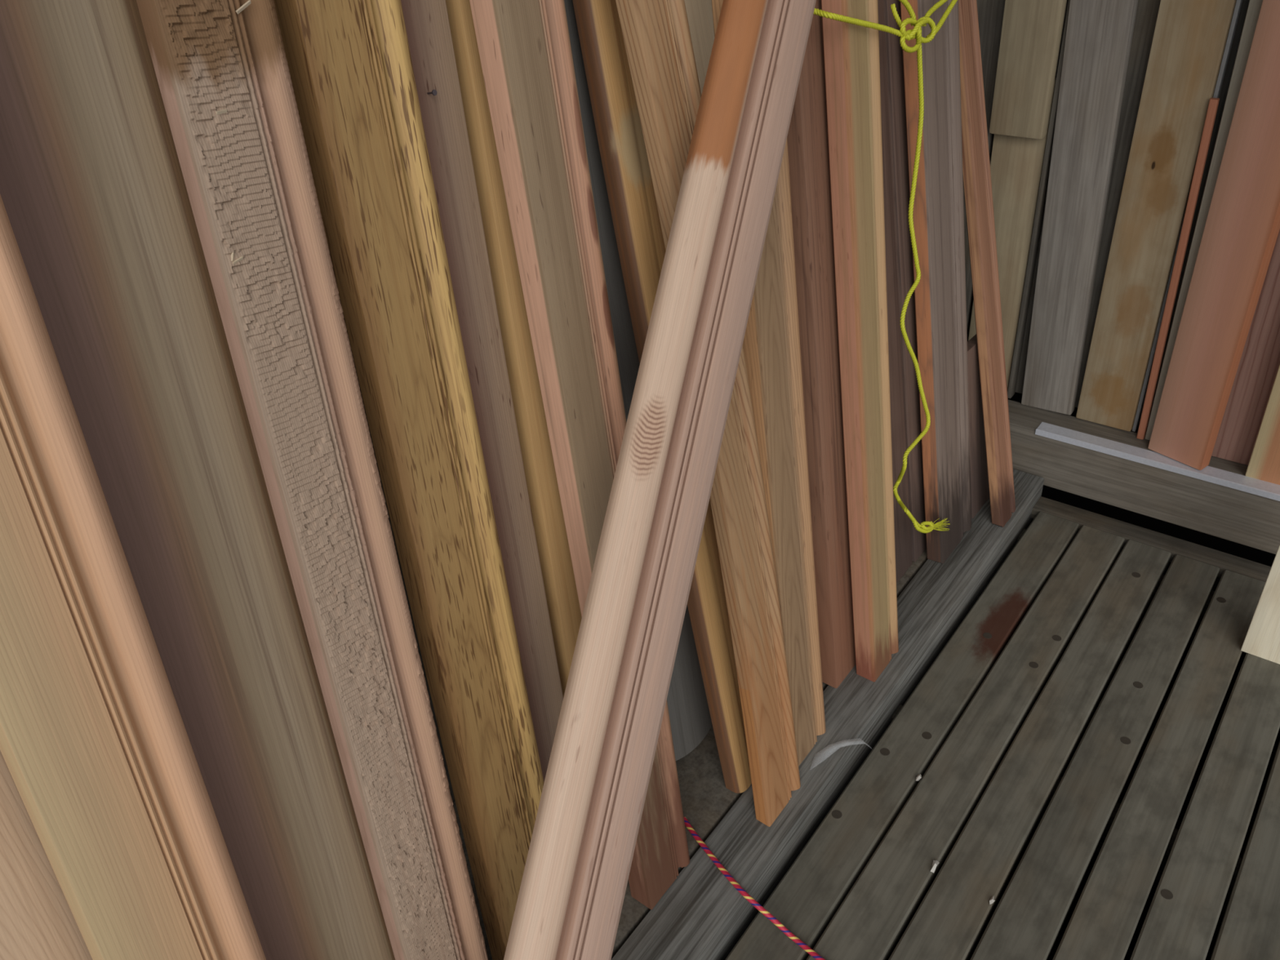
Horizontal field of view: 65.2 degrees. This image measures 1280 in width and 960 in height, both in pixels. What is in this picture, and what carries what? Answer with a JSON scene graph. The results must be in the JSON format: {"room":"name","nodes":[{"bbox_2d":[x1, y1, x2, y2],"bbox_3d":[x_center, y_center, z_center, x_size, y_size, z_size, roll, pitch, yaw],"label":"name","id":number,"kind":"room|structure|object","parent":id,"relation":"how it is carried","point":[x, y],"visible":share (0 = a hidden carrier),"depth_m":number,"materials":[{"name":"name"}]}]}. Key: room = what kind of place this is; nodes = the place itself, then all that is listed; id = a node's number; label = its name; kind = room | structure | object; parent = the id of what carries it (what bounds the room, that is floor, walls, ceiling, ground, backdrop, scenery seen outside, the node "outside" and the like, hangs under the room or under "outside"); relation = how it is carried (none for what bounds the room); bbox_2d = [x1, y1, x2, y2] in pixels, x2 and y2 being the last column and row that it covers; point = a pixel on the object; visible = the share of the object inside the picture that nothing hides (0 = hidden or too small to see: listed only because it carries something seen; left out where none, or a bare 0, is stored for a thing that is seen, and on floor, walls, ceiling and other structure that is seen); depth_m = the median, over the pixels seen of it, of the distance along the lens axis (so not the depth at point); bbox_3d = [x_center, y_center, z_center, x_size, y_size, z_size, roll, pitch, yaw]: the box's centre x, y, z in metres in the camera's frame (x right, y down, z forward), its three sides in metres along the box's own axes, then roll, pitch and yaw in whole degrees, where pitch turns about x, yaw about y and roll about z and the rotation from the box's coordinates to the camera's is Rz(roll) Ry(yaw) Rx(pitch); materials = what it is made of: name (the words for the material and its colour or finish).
{"room":"lumber storage shed","nodes":[
{"label":"lumber storage shed","id":0,"kind":"room"},
{"bbox_2d":[320,211,455,802],"bbox_3d":[-0.543,-0.291,1.017,0.082,2.700,3.700,21,42,32],"label":"wall","id":1,"kind":"structure","parent":0,"point":[399,563],"depth_m":1.54,"materials":[{"name":"brown wood"}]},
{"bbox_2d":[453,800,487,941],"bbox_3d":[-0.404,0.770,1.520,0.229,0.090,3.440,21,42,32],"label":"sill","id":2,"kind":"structure","parent":1,"relation":"attached to","point":[477,902],"depth_m":1.61,"materials":[{"name":"brown wood"}]},
{"bbox_2d":[724,496,1279,959],"bbox_3d":[0.619,1.141,1.090,2.900,0.300,4.200,21,42,32],"label":"floor","id":3,"kind":"structure","parent":0,"point":[1094,746],"depth_m":1.71,"materials":[{"name":"grey wood"}]},
{"bbox_2d":[503,0,816,959],"bbox_3d":[-0.030,0.229,1.091,0.099,1.270,1.362,10,37,20],"label":"board","id":4,"kind":"object","parent":3,"relation":"on","point":[569,904],"visible":1,"depth_m":1.13,"materials":[{"name":"brown wood"}]},
{"bbox_2d":[684,817,825,959],"bbox_3d":[0.114,1.024,1.007,0.345,0.059,1.548,2,35,10],"label":"cord","id":5,"kind":"object","parent":3,"relation":"on","point":[687,824],"visible":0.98,"depth_m":1.52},
{"bbox_2d":[611,468,1044,959],"bbox_3d":[-0.129,0.866,1.328,0.104,0.110,3.440,21,42,32],"label":"wooden beam","id":6,"kind":"structure","parent":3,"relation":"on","point":[701,915],"depth_m":1.73,"materials":[{"name":"grey wood"}]},
{"bbox_2d":[0,750,92,959],"bbox_3d":[-0.522,0.153,0.677,0.105,1.855,0.502,-10,35,-7],"label":"board","id":7,"kind":"object","parent":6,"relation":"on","point":[37,922],"visible":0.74,"depth_m":0.76,"materials":[{"name":"brown wood"}]},
{"bbox_2d":[0,194,266,959],"bbox_3d":[-0.418,0.113,0.720,0.105,1.858,0.497,-9,35,-6],"label":"board","id":8,"kind":"object","parent":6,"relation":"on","point":[95,747],"visible":1,"depth_m":0.72,"materials":[{"name":"brown wood"}]},
{"bbox_2d":[136,0,488,959],"bbox_3d":[-0.304,-0.043,0.934,0.094,1.852,0.513,-9,35,-5],"label":"board","id":9,"kind":"object","parent":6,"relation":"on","point":[221,68],"visible":1,"depth_m":0.92,"materials":[{"name":"brown wood"}]},
{"bbox_2d":[469,0,689,909],"bbox_3d":[-0.091,-0.239,1.179,0.110,1.863,0.463,-14,36,-12],"label":"board","id":10,"kind":"object","parent":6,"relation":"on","point":[524,46],"visible":0.65,"depth_m":1.16,"materials":[{"name":"brown wood"}]},
{"bbox_2d":[615,0,800,826],"bbox_3d":[0.111,-0.115,1.400,0.127,1.379,0.404,-20,37,-21],"label":"board","id":11,"kind":"object","parent":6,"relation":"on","point":[656,34],"visible":0.72,"depth_m":1.46,"materials":[{"name":"brown wood"}]},
{"bbox_2d":[711,0,826,766],"bbox_3d":[0.168,-0.405,1.390,0.109,1.856,0.499,-11,35,-9],"label":"board","id":12,"kind":"object","parent":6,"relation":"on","point":[771,340],"visible":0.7,"depth_m":1.51,"materials":[{"name":"brown wood"}]},
{"bbox_2d":[786,0,855,688],"bbox_3d":[0.264,-0.509,1.524,0.106,1.860,0.475,-13,35,-11],"label":"board","id":13,"kind":"object","parent":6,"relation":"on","point":[807,134],"visible":0.58,"depth_m":1.62,"materials":[{"name":"brown wood"}]},
{"bbox_2d":[821,0,898,681],"bbox_3d":[0.332,-0.522,1.536,0.107,1.858,0.491,-12,35,-10],"label":"board","id":14,"kind":"object","parent":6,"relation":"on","point":[851,51],"visible":1,"depth_m":1.62,"materials":[{"name":"brown wood"}]},
{"bbox_2d":[813,0,957,533],"bbox_3d":[0.481,-0.305,1.763,0.165,1.056,0.467,25,45,36],"label":"rope","id":15,"kind":"object","parent":14,"relation":"attached to","point":[916,33],"visible":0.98,"depth_m":1.64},
{"bbox_2d":[900,0,971,564],"bbox_3d":[0.520,-0.708,1.769,0.166,1.870,0.424,-23,38,-24],"label":"board","id":16,"kind":"object","parent":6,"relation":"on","point":[940,304],"visible":0.95,"depth_m":1.89,"materials":[{"name":"brown wood"}]},
{"bbox_2d":[967,333,989,518],"bbox_3d":[0.734,-0.118,2.189,0.088,0.394,0.124,21,42,33],"label":"board","id":17,"kind":"object","parent":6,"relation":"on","point":[980,490],"visible":0.49,"depth_m":2.18,"materials":[{"name":"brown wood"}]},
{"bbox_2d":[958,0,1015,527],"bbox_3d":[0.669,-0.579,1.979,0.088,1.397,0.436,-21,38,-22],"label":"board","id":18,"kind":"object","parent":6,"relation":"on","point":[977,184],"visible":0.99,"depth_m":2.02,"materials":[{"name":"brown wood"}]},
{"bbox_2d":[915,773,921,781],"bbox_3d":[0.484,0.519,1.737,0.009,0.014,0.018,21,42,32],"label":"paper scrap","id":19,"kind":"object","parent":3,"relation":"on","point":[919,776],"visible":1,"depth_m":1.73,"materials":[{"name":"white paper"}]},
{"bbox_2d":[930,860,939,872],"bbox_3d":[0.469,0.617,1.595,0.009,0.017,0.024,21,42,32],"label":"paper scrap","id":20,"kind":"object","parent":3,"relation":"on","point":[935,863],"visible":1,"depth_m":1.59,"materials":[{"name":"white paper"}]},
{"bbox_2d":[989,896,995,904],"bbox_3d":[0.543,0.650,1.542,0.007,0.013,0.016,21,42,32],"label":"paper scrap","id":21,"kind":"object","parent":3,"relation":"on","point":[991,901],"visible":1,"depth_m":1.54,"materials":[{"name":"white paper"}]},
{"bbox_2d":[1240,544,1279,664],"bbox_3d":[1.111,-0.690,1.204,0.089,2.495,0.038,21,42,32],"label":"post","id":22,"kind":"object","parent":3,"relation":"on","point":[1262,639],"visible":1,"depth_m":1.87,"materials":[{"name":"beige wood"}]},
{"bbox_2d":[963,0,1275,566],"bbox_3d":[1.506,-0.787,1.466,2.550,2.700,0.165,21,42,32],"label":"wall","id":23,"kind":"structure","parent":0,"point":[1096,110],"depth_m":2.06,"materials":[{"name":"wood"}]},
{"bbox_2d":[484,548,928,959],"bbox_3d":[-0.242,0.825,1.406,0.170,0.106,3.440,21,42,32],"label":"sill","id":24,"kind":"structure","parent":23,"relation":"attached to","point":[705,798],"depth_m":1.69,"materials":[{"name":"grey wood"}]},
{"bbox_2d":[0,0,395,959],"bbox_3d":[-0.409,0.009,0.871,0.152,1.853,0.554,-9,35,-6],"label":"board","id":25,"kind":"object","parent":24,"relation":"on","point":[94,193],"visible":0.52,"depth_m":0.85,"materials":[{"name":"brown wood"}]},
{"bbox_2d":[274,0,543,959],"bbox_3d":[-0.238,-0.132,1.047,0.110,1.858,0.498,-9,35,-6],"label":"board","id":26,"kind":"object","parent":24,"relation":"on","point":[351,70],"visible":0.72,"depth_m":1.05,"materials":[{"name":"brown wood"}]},
{"bbox_2d":[400,0,563,782],"bbox_3d":[-0.210,-0.169,1.145,0.106,1.805,0.497,-9,35,-6],"label":"board","id":27,"kind":"object","parent":24,"relation":"on","point":[427,24],"visible":0.46,"depth_m":1.16,"materials":[{"name":"wood"}]},
{"bbox_2d":[445,0,582,697],"bbox_3d":[-0.131,-0.212,1.240,0.106,1.756,0.488,-9,35,-6],"label":"board","id":28,"kind":"object","parent":24,"relation":"on","point":[550,531],"visible":0.23,"depth_m":1.22,"materials":[{"name":"brown wood"}]},
{"bbox_2d":[564,0,711,760],"bbox_3d":[-0.020,-0.119,1.534,0.158,1.253,0.349,-17,36,-16],"label":"post","id":29,"kind":"object","parent":24,"relation":"on","point":[691,722],"visible":0.13,"depth_m":1.45,"materials":[{"name":"brown wood"}]},
{"bbox_2d":[572,0,751,793],"bbox_3d":[0.054,-0.145,1.451,0.120,1.378,0.403,-20,37,-20],"label":"board","id":30,"kind":"object","parent":24,"relation":"on","point":[640,242],"visible":0.51,"depth_m":1.34,"materials":[{"name":"brown wood"}]},
{"bbox_2d":[684,0,714,94],"bbox_3d":[0.180,-0.288,1.611,0.114,1.413,0.380,-27,40,-28],"label":"board","id":31,"kind":"object","parent":24,"relation":"on","point":[699,12],"visible":0.02,"depth_m":1.42,"materials":[{"name":"brown wood"}]},
{"bbox_2d":[877,0,911,583],"bbox_3d":[0.382,-0.645,1.696,0.113,1.869,0.411,-21,38,-21],"label":"board","id":32,"kind":"object","parent":24,"relation":"on","point":[901,521],"visible":0.36,"depth_m":1.89,"materials":[{"name":"brown wood"}]},
{"bbox_2d":[883,0,926,561],"bbox_3d":[0.455,-0.701,1.768,0.113,1.869,0.411,-21,38,-21],"label":"board","id":33,"kind":"object","parent":24,"relation":"on","point":[895,64],"visible":0.37,"depth_m":1.87,"materials":[{"name":"brown wood"}]},
{"bbox_2d":[1008,399,1279,554],"bbox_3d":[1.524,0.133,1.999,2.400,0.143,0.102,21,42,32],"label":"wooden beam","id":34,"kind":"structure","parent":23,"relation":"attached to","point":[1240,517],"depth_m":2.23,"materials":[{"name":"grey wood"}]},
{"bbox_2d":[1035,422,1279,501],"bbox_3d":[1.378,0.049,2.019,1.142,0.014,0.042,21,42,32],"label":"metal strip","id":35,"kind":"object","parent":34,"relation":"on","point":[1214,475],"visible":1,"depth_m":2.18,"materials":[{"name":"grey metal"}]},
{"bbox_2d":[1147,0,1279,470],"bbox_3d":[1.112,-0.707,1.723,0.034,1.600,0.120,-26,40,-27],"label":"board","id":36,"kind":"object","parent":35,"relation":"on","point":[1242,228],"visible":1,"depth_m":1.91,"materials":[{"name":"brown wood"}]},
{"bbox_2d":[1136,97,1219,439],"bbox_3d":[1.093,-0.399,2.047,0.016,0.735,0.012,20,42,33],"label":"stick","id":37,"kind":"object","parent":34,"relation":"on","point":[1214,102],"visible":1,"depth_m":2.01,"materials":[{"name":"brown wood"}]},
{"bbox_2d":[1144,0,1262,439],"bbox_3d":[1.117,-0.738,1.772,0.110,1.601,0.018,20,42,33],"label":"board","id":38,"kind":"object","parent":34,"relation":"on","point":[1254,8],"visible":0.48,"depth_m":1.91,"materials":[{"name":"brown wood"}]},
{"bbox_2d":[1211,229,1279,465],"bbox_3d":[1.230,-0.698,1.700,0.110,1.600,0.022,21,42,32],"label":"board","id":39,"kind":"object","parent":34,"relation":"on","point":[1260,362],"visible":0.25,"depth_m":2.04,"materials":[{"name":"brown wood"}]},
{"bbox_2d":[1244,364,1279,484],"bbox_3d":[1.265,-0.658,1.637,0.118,1.601,0.034,20,42,33],"label":"board","id":40,"kind":"object","parent":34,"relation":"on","point":[1264,464],"visible":1,"depth_m":2.05,"materials":[{"name":"beige wood"}]}
]}

